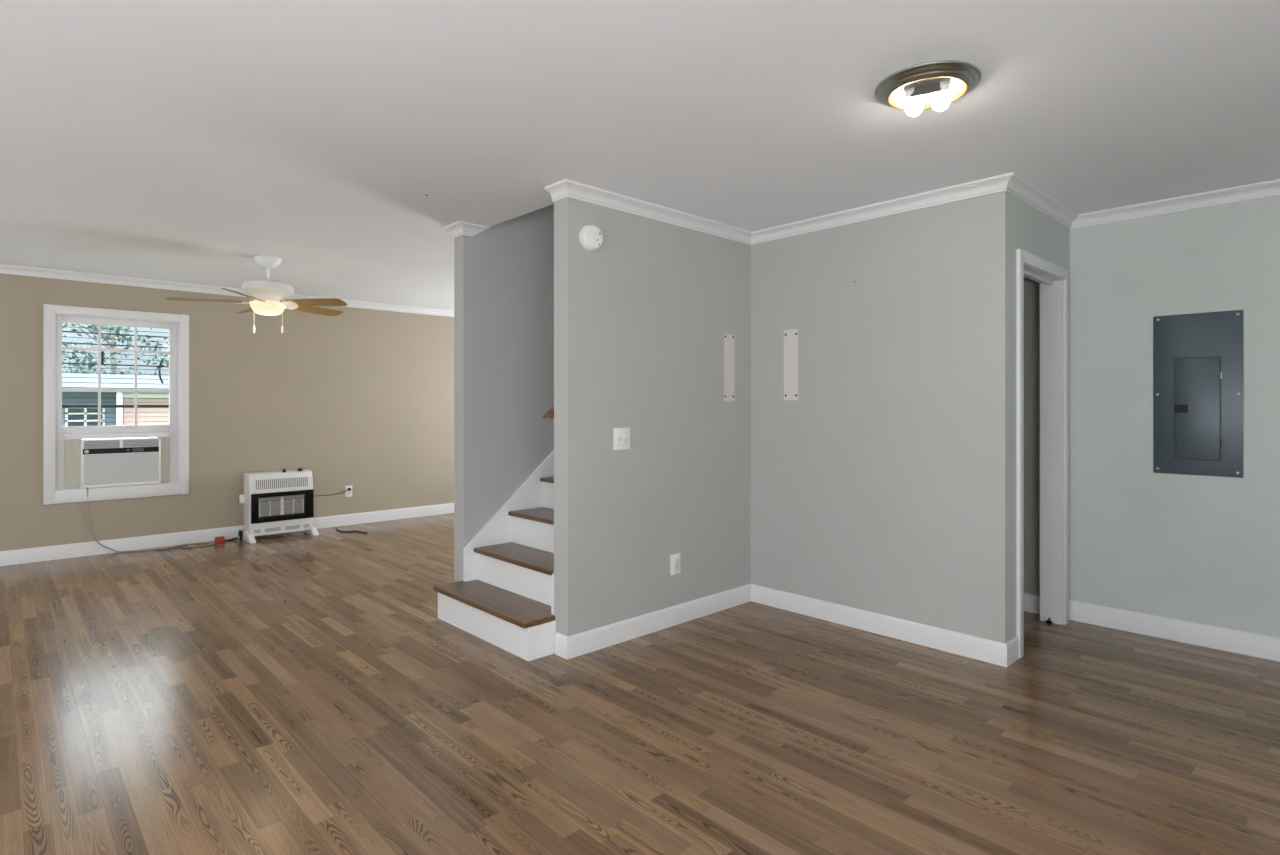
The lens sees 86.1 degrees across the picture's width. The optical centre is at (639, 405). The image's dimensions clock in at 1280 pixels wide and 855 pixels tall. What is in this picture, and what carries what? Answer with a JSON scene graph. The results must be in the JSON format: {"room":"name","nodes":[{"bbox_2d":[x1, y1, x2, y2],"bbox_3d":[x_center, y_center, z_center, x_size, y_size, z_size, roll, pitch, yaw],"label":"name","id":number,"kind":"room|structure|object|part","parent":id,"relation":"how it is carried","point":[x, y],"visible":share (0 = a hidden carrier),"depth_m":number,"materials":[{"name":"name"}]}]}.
{"room":"empty living room","nodes":[
{"label":"empty living room","id":0,"kind":"room"},
{"bbox_2d":[0,264,453,550],"bbox_3d":[-3.999,0.082,6.712,8.600,2.437,0.189,0,0,-43],"label":"wall","id":1,"kind":"structure","parent":0,"point":[361,398],"depth_m":6.82,"materials":[{"name":"beige paint"}]},
{"bbox_2d":[43,304,188,504],"bbox_3d":[-4.653,-0.009,6.122,1.031,1.677,0.148,0,0,-43],"label":"window","id":2,"kind":"structure","parent":1,"relation":"attached to","point":[54,433],"depth_m":6.05,"materials":[{"name":"white paint"}]},
{"bbox_3d":[-4.957,-0.009,5.746,0.072,1.677,0.018,0,0,-43],"label":"casing","id":3,"kind":"part","parent":2,"relation":"part of","materials":[{"name":"white paint"}]},
{"bbox_3d":[-4.686,0.008,6.142,0.764,0.028,0.014,0,0,-43],"label":"rail","id":4,"kind":"part","parent":2,"relation":"part of","materials":[{"name":"grey"}]},
{"bbox_3d":[-4.654,0.269,6.116,0.750,0.046,0.045,0,0,-43],"label":"infill rail","id":5,"kind":"part","parent":2,"relation":"part of","materials":[{"name":"white paint"}]},
{"bbox_2d":[64,437,169,488],"bbox_3d":[-4.762,0.506,6.231,0.748,0.416,0.480,0,0,-43],"label":"window air conditioner","id":6,"kind":"object","parent":2,"relation":"attached to","point":[108,462],"visible":0.99,"depth_m":6.04,"materials":[{"name":"white plastic"}]},
{"bbox_3d":[-4.880,0.505,5.886,0.103,0.410,0.020,0,0,-43],"label":"accordion panel","id":7,"kind":"part","parent":6,"relation":"part of","materials":[{"name":"white plastic"}]},
{"bbox_2d":[84,439,158,448],"bbox_3d":[-4.590,0.342,6.074,0.530,0.064,0.001,0,0,-43],"label":"vent","id":8,"kind":"object","parent":6,"relation":"attached to","point":[100,443],"depth_m":6.07,"materials":[{"name":"grey plastic"}]},
{"bbox_2d":[84,452,158,484],"bbox_3d":[-4.592,0.558,6.077,0.530,0.260,0.010,0,0,-43],"label":"grille","id":9,"kind":"object","parent":6,"relation":"attached to","point":[100,468],"depth_m":6.07,"materials":[{"name":"grey plastic"}]},
{"bbox_2d":[86,487,207,551],"bbox_3d":[-4.410,1.002,6.164,0.891,0.596,0.089,0,0,-39],"label":"power cord","id":10,"kind":"object","parent":6,"relation":"hanging from","point":[86,487],"visible":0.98,"depth_m":6.03,"materials":[{"name":"beige plastic"}]},
{"bbox_3d":[-4.400,0.505,6.339,0.074,0.410,0.020,0,0,-43],"label":"accordion panel","id":11,"kind":"part","parent":6,"relation":"part of","materials":[{"name":"white plastic"}]},
{"bbox_3d":[-4.657,-0.263,6.127,0.870,1.016,0.035,0,0,-43],"label":"sash","id":12,"kind":"part","parent":2,"relation":"part of","materials":[{"name":"white paint"}]},
{"bbox_3d":[-4.608,-0.813,6.075,0.887,0.068,0.018,0,0,-43],"label":"head casing","id":13,"kind":"part","parent":2,"relation":"part of","materials":[{"name":"white paint"}]},
{"bbox_3d":[-4.608,0.773,6.075,0.887,0.112,0.018,0,0,-43],"label":"apron casing","id":14,"kind":"part","parent":2,"relation":"part of","materials":[{"name":"white paint"}]},
{"bbox_3d":[-4.448,-0.318,6.365,0.044,0.232,0.017,0,0,-43],"label":"curved handle","id":15,"kind":"part","parent":2,"relation":"part of","materials":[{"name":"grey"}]},
{"bbox_3d":[-4.260,-0.009,6.404,0.073,1.677,0.018,0,0,-43],"label":"casing","id":16,"kind":"part","parent":2,"relation":"part of","materials":[{"name":"white paint"}]},
{"bbox_2d":[0,503,453,565],"bbox_3d":[-3.970,1.241,6.681,8.600,0.118,0.014,0,0,-43],"label":"baseboard","id":17,"kind":"structure","parent":1,"relation":"attached to","point":[29,555],"depth_m":6.33,"materials":[{"name":"white paint"}]},
{"bbox_2d":[345,485,351,496],"bbox_3d":[-3.165,0.933,7.444,0.077,0.123,0.009,0,0,-43],"label":"wall outlet","id":18,"kind":"object","parent":1,"relation":"attached to","point":[347,493],"visible":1,"depth_m":7.44,"materials":[{"name":"white plastic"}]},
{"bbox_2d":[454,204,553,581],"bbox_3d":[0.252,-1.150,5.667,3.853,4.900,0.119,0,0,-43],"label":"wall","id":19,"kind":"structure","parent":0,"point":[504,273],"depth_m":4.48,"materials":[{"name":"grey paint"}]},
{"bbox_2d":[441,221,490,238],"bbox_3d":[-1.006,-1.103,4.479,0.512,0.068,0.237,0,0,-43],"label":"crown molding","id":20,"kind":"structure","parent":19,"relation":"attached to","point":[457,229],"depth_m":4.31,"materials":[{"name":"white paint"}]},
{"bbox_2d":[0,513,1279,854],"bbox_3d":[-0.762,1.360,3.283,8.800,0.120,9.620,0,0,-43],"label":"floor","id":21,"kind":"structure","parent":0,"point":[298,692],"depth_m":2.75,"materials":[{"name":"brown wood"}]},
{"bbox_2d":[156,536,237,549],"bbox_3d":[-4.071,1.269,6.344,0.147,0.062,0.665,0,0,40],"label":"extension cord","id":22,"kind":"object","parent":21,"relation":"on","point":[218,540],"visible":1,"depth_m":6.42,"materials":[{"name":"brown plastic"}]},
{"bbox_2d":[215,536,224,543],"bbox_3d":[-3.960,1.269,6.453,0.078,0.062,0.050,0,0,-43],"label":"socket","id":23,"kind":"object","parent":22,"relation":"attached to","point":[218,540],"depth_m":6.43,"materials":[{"name":"red plastic"}]},
{"bbox_2d":[238,468,350,543],"bbox_3d":[-3.391,0.965,6.920,0.380,0.671,1.104,0,0,42],"label":"heater","id":24,"kind":"object","parent":21,"relation":"on","point":[281,501],"visible":1,"depth_m":6.68,"materials":[{"name":"white metal"}]},
{"bbox_2d":[256,477,307,489],"bbox_3d":[-3.510,0.763,6.719,0.466,0.090,0.023,0,0,-43],"label":"grille","id":25,"kind":"object","parent":24,"relation":"attached to","point":[262,483],"depth_m":6.71,"materials":[{"name":"white metal"}]},
{"bbox_3d":[-3.502,0.983,6.701,0.017,0.176,0.005,0,0,-43],"label":"post","id":26,"kind":"part","parent":24,"relation":"part of","materials":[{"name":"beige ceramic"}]},
{"bbox_2d":[255,524,309,532],"bbox_3d":[-3.502,1.206,6.714,0.497,0.031,0.005,0,0,-43],"label":"vent","id":27,"kind":"object","parent":24,"relation":"attached to","point":[276,528],"depth_m":6.71,"materials":[{"name":"white metal"}]},
{"bbox_2d":[336,527,367,533],"bbox_3d":[-3.024,1.293,7.067,0.569,0.014,0.116,0,0,35],"label":"loose cable","id":28,"kind":"object","parent":21,"relation":"on","point":[336,527],"visible":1,"depth_m":7.01,"materials":[{"name":"brown plastic"}]},
{"bbox_2d":[433,450,555,660],"bbox_3d":[0.293,-0.242,4.968,3.348,3.085,0.987,0,0,-43],"label":"staircase","id":29,"kind":"structure","parent":21,"relation":"on","point":[504,598],"depth_m":4.08,"materials":[{"name":"white paint"}]},
{"bbox_2d":[0,0,1279,310],"bbox_3d":[-0.762,-1.237,3.283,8.800,0.200,9.620,0,0,-43],"label":"ceiling","id":30,"kind":"structure","parent":0,"point":[182,141],"depth_m":2.71,"materials":[{"name":"paint"}]},
{"bbox_2d":[166,256,347,332],"bbox_3d":[-2.912,-0.848,5.334,1.256,0.579,1.206,0,0,-43],"label":"ceiling fan","id":31,"kind":"object","parent":30,"relation":"hanging from","point":[267,292],"visible":1,"depth_m":5.22,"materials":[{"name":"white metal"}]},
{"bbox_3d":[-3.249,-0.785,5.120,0.475,0.043,0.136,0,0,-26],"label":"blade","id":32,"kind":"part","parent":31,"relation":"part of","materials":[{"name":"brown wood"}]},
{"bbox_3d":[-2.822,-0.785,4.892,0.136,0.043,0.475,0,0,-8],"label":"blade","id":33,"kind":"part","parent":31,"relation":"part of","materials":[{"name":"brown wood"}]},
{"bbox_3d":[-3.167,-0.785,5.595,0.136,0.043,0.476,0,0,-43],"label":"blade","id":34,"kind":"part","parent":31,"relation":"part of","materials":[{"name":"brown wood"}]},
{"bbox_3d":[-2.878,-0.747,5.300,0.254,0.094,0.254,0,0,-43],"label":"lamp shade","id":35,"kind":"part","parent":31,"relation":"part of","materials":[{"name":"beige glass"}]},
{"bbox_3d":[-2.684,-0.785,5.664,0.136,0.043,0.475,0,0,28],"label":"blade","id":36,"kind":"part","parent":31,"relation":"part of","materials":[{"name":"brown wood"}]},
{"bbox_3d":[-2.472,-0.785,5.228,0.475,0.043,0.136,0,0,10],"label":"blade","id":37,"kind":"part","parent":31,"relation":"part of","materials":[{"name":"brown wood"}]},
{"bbox_2d":[875,60,981,115],"bbox_3d":[1.015,-1.102,2.424,0.348,0.090,0.348,0,0,-43],"label":"ceiling light","id":38,"kind":"object","parent":30,"relation":"attached to","point":[916,88],"visible":1,"depth_m":2.40,"materials":[{"name":"brown metal"}]},
{"bbox_2d":[904,87,922,115],"bbox_3d":[0.985,-1.102,2.484,0.103,0.090,0.061,0,0,-43],"label":"bulb","id":39,"kind":"object","parent":38,"relation":"attached to","point":[913,105],"depth_m":2.47,"materials":[{"name":"white glass"}]},
{"bbox_2d":[932,81,950,110],"bbox_3d":[1.074,-1.101,2.435,0.096,0.087,0.084,0,0,-43],"label":"bulb","id":40,"kind":"object","parent":38,"relation":"attached to","point":[941,90],"depth_m":2.42,"materials":[{"name":"white glass"}]},
{"bbox_2d":[554,197,750,635],"bbox_3d":[0.734,-1.150,4.646,3.153,4.900,0.119,0,0,-43],"label":"wall","id":41,"kind":"structure","parent":0,"point":[642,318],"depth_m":3.90,"materials":[{"name":"grey paint"}]},
{"bbox_2d":[543,405,553,417],"bbox_3d":[0.473,-1.004,4.526,2.662,2.144,0.067,0,0,-43],"label":"handrail","id":42,"kind":"object","parent":41,"relation":"attached to","point":[550,413],"visible":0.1,"depth_m":3.63,"materials":[{"name":"brown wood"}]},
{"bbox_2d":[579,225,602,250],"bbox_3d":[-0.251,-0.882,3.602,0.136,0.136,0.048,0,0,-43],"label":"smoke detector","id":43,"kind":"object","parent":41,"relation":"attached to","point":[590,236],"visible":1,"depth_m":3.58,"materials":[{"name":"white plastic"}]},
{"bbox_2d":[613,428,629,449],"bbox_3d":[-0.094,0.184,3.767,0.122,0.119,0.023,0,0,-43],"label":"light switch","id":44,"kind":"object","parent":41,"relation":"attached to","point":[621,436],"visible":1,"depth_m":3.77,"materials":[{"name":"white plastic"}]},
{"bbox_2d":[670,553,680,574],"bbox_3d":[0.212,0.943,4.065,0.084,0.121,0.009,0,0,-43],"label":"wall outlet","id":45,"kind":"object","parent":41,"relation":"attached to","point":[675,559],"visible":1,"depth_m":4.06,"materials":[{"name":"white plastic"}]},
{"bbox_2d":[674,558,677,569],"bbox_3d":[0.214,0.942,4.065,0.033,0.066,0.004,0,0,-43],"label":"receptacle","id":46,"kind":"object","parent":45,"relation":"attached to","point":[675,559],"depth_m":4.06,"materials":[{"name":"grey plastic"}]},
{"bbox_2d":[724,334,734,400],"bbox_3d":[0.577,-0.242,4.414,0.105,0.432,0.003,0,0,-43],"label":"mounting plate","id":47,"kind":"object","parent":41,"relation":"attached to","point":[729,340],"depth_m":4.41,"materials":[{"name":"grey metal"}]},
{"bbox_2d":[751,191,1004,642],"bbox_3d":[1.322,0.082,4.035,0.118,2.437,1.578,0,0,-43],"label":"wall partition","id":48,"kind":"structure","parent":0,"point":[880,488],"depth_m":3.87,"materials":[{"name":"grey paint"}]},
{"bbox_2d":[555,584,1018,666],"bbox_3d":[0.751,1.244,3.546,1.696,0.112,1.683,0,0,-43],"label":"baseboard","id":49,"kind":"structure","parent":48,"relation":"attached to","point":[566,647],"depth_m":3.85,"materials":[{"name":"white paint"}]},
{"bbox_2d":[784,329,797,399],"bbox_3d":[0.954,-0.257,4.336,0.003,0.447,0.105,0,0,-43],"label":"mounting plate","id":50,"kind":"object","parent":48,"relation":"attached to","point":[790,336],"depth_m":4.33,"materials":[{"name":"grey metal"}]},
{"bbox_2d":[545,172,1279,244],"bbox_3d":[2.305,-1.103,3.442,5.434,0.068,1.560,0,0,17],"label":"crown molding","id":51,"kind":"structure","parent":48,"relation":"attached to","point":[1012,183],"depth_m":3.79,"materials":[{"name":"white paint"}]},
{"bbox_2d":[1024,277,1039,595],"bbox_3d":[1.677,0.082,4.449,0.967,2.437,1.462,0,0,-43],"label":"wall","id":52,"kind":"structure","parent":0,"point":[1031,288],"depth_m":4.31,"materials":[{"name":"grey paint"}]},
{"bbox_2d":[1024,593,1039,613],"bbox_3d":[2.021,1.244,4.766,0.014,0.112,1.450,0,0,-43],"label":"baseboard","id":53,"kind":"structure","parent":52,"relation":"attached to","point":[1031,602],"depth_m":4.30,"materials":[{"name":"white paint"}]},
{"bbox_2d":[1005,191,1069,642],"bbox_3d":[2.176,0.082,3.835,1.084,2.437,0.118,0,0,-43],"label":"wall","id":54,"kind":"structure","parent":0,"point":[1027,229],"depth_m":3.50,"materials":[{"name":"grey paint"}]},
{"bbox_2d":[1016,249,1068,657],"bbox_3d":[2.209,0.247,3.852,0.843,2.105,0.138,0,0,-43],"label":"door frame","id":55,"kind":"structure","parent":54,"relation":"attached to","point":[1053,279],"depth_m":4.07,"materials":[{"name":"white paint"}]},
{"bbox_3d":[1.963,0.247,3.539,0.056,2.105,0.020,0,0,-43],"label":"casing","id":56,"kind":"part","parent":55,"relation":"part of","materials":[{"name":"white paint"}]},
{"bbox_3d":[2.247,-0.774,3.806,0.725,0.060,0.020,0,0,-43],"label":"head casing","id":57,"kind":"part","parent":55,"relation":"part of","materials":[{"name":"white paint"}]},
{"bbox_3d":[2.533,0.247,4.077,0.063,2.105,0.020,0,0,-43],"label":"casing","id":58,"kind":"part","parent":55,"relation":"part of","materials":[{"name":"white paint"}]},
{"bbox_2d":[1070,195,1279,637],"bbox_3d":[3.152,0.082,3.674,0.115,2.437,4.615,0,0,-43],"label":"wall","id":59,"kind":"structure","parent":0,"point":[1200,549],"depth_m":3.82,"materials":[{"name":"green paint"}]},
{"bbox_2d":[1069,600,1279,661],"bbox_3d":[3.648,1.242,3.056,0.014,0.117,3.035,0,0,-43],"label":"baseboard","id":60,"kind":"structure","parent":59,"relation":"attached to","point":[1230,640],"depth_m":3.77,"materials":[{"name":"white paint"}]},
{"bbox_2d":[1153,310,1242,477],"bbox_3d":[3.020,-0.060,3.717,0.019,0.879,0.382,0,0,-43],"label":"breaker panel","id":61,"kind":"object","parent":59,"relation":"attached to","point":[1198,357],"visible":1,"depth_m":3.71,"materials":[{"name":"grey metal"}]},
{"bbox_3d":[3.019,0.018,3.713,0.004,0.551,0.192,0,0,-43],"label":"door","id":62,"kind":"part","parent":61,"relation":"part of","materials":[{"name":"grey metal"}]},
{"label":"outside","id":63,"kind":"structure","parent":0,"visible":0},
{"bbox_3d":[-30.070,2.275,39.129,90.000,0.150,81.810,0,0,-43],"label":"ground","id":64,"kind":"structure","parent":63,"visible":0},
{"bbox_2d":[62,323,81,371],"bbox_3d":[-28.497,-3.084,31.003,6.949,10.577,7.454,0,0,-6],"label":"tree","id":65,"kind":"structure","parent":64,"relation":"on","point":[65,324],"depth_m":33.31,"materials":[{"name":"white"}]},
{"bbox_2d":[62,373,168,425],"bbox_3d":[-21.632,0.470,27.643,13.500,3.460,9.100,0,0,-43],"label":"neighbor house","id":66,"kind":"structure","parent":64,"relation":"on","point":[149,414],"depth_m":25.11,"materials":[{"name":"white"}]},
{"bbox_3d":[-19.929,0.540,24.609,1.050,0.880,0.030,0,0,-43],"label":"pane","id":67,"kind":"part","parent":66,"relation":"part of","materials":[{"name":"grey"}]},
{"bbox_3d":[-18.640,0.820,24.519,0.160,2.760,0.150,0,0,-43],"label":"porch post","id":68,"kind":"part","parent":66,"relation":"part of","materials":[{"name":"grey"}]},
{"bbox_2d":[62,323,168,375],"bbox_3d":[-31.073,-3.920,39.644,8.798,12.248,8.552,0,0,-43],"label":"tree","id":69,"kind":"object","parent":64,"relation":"on","point":[113,355],"visible":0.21,"depth_m":39.74,"materials":[{"name":"green plant"}]}
]}

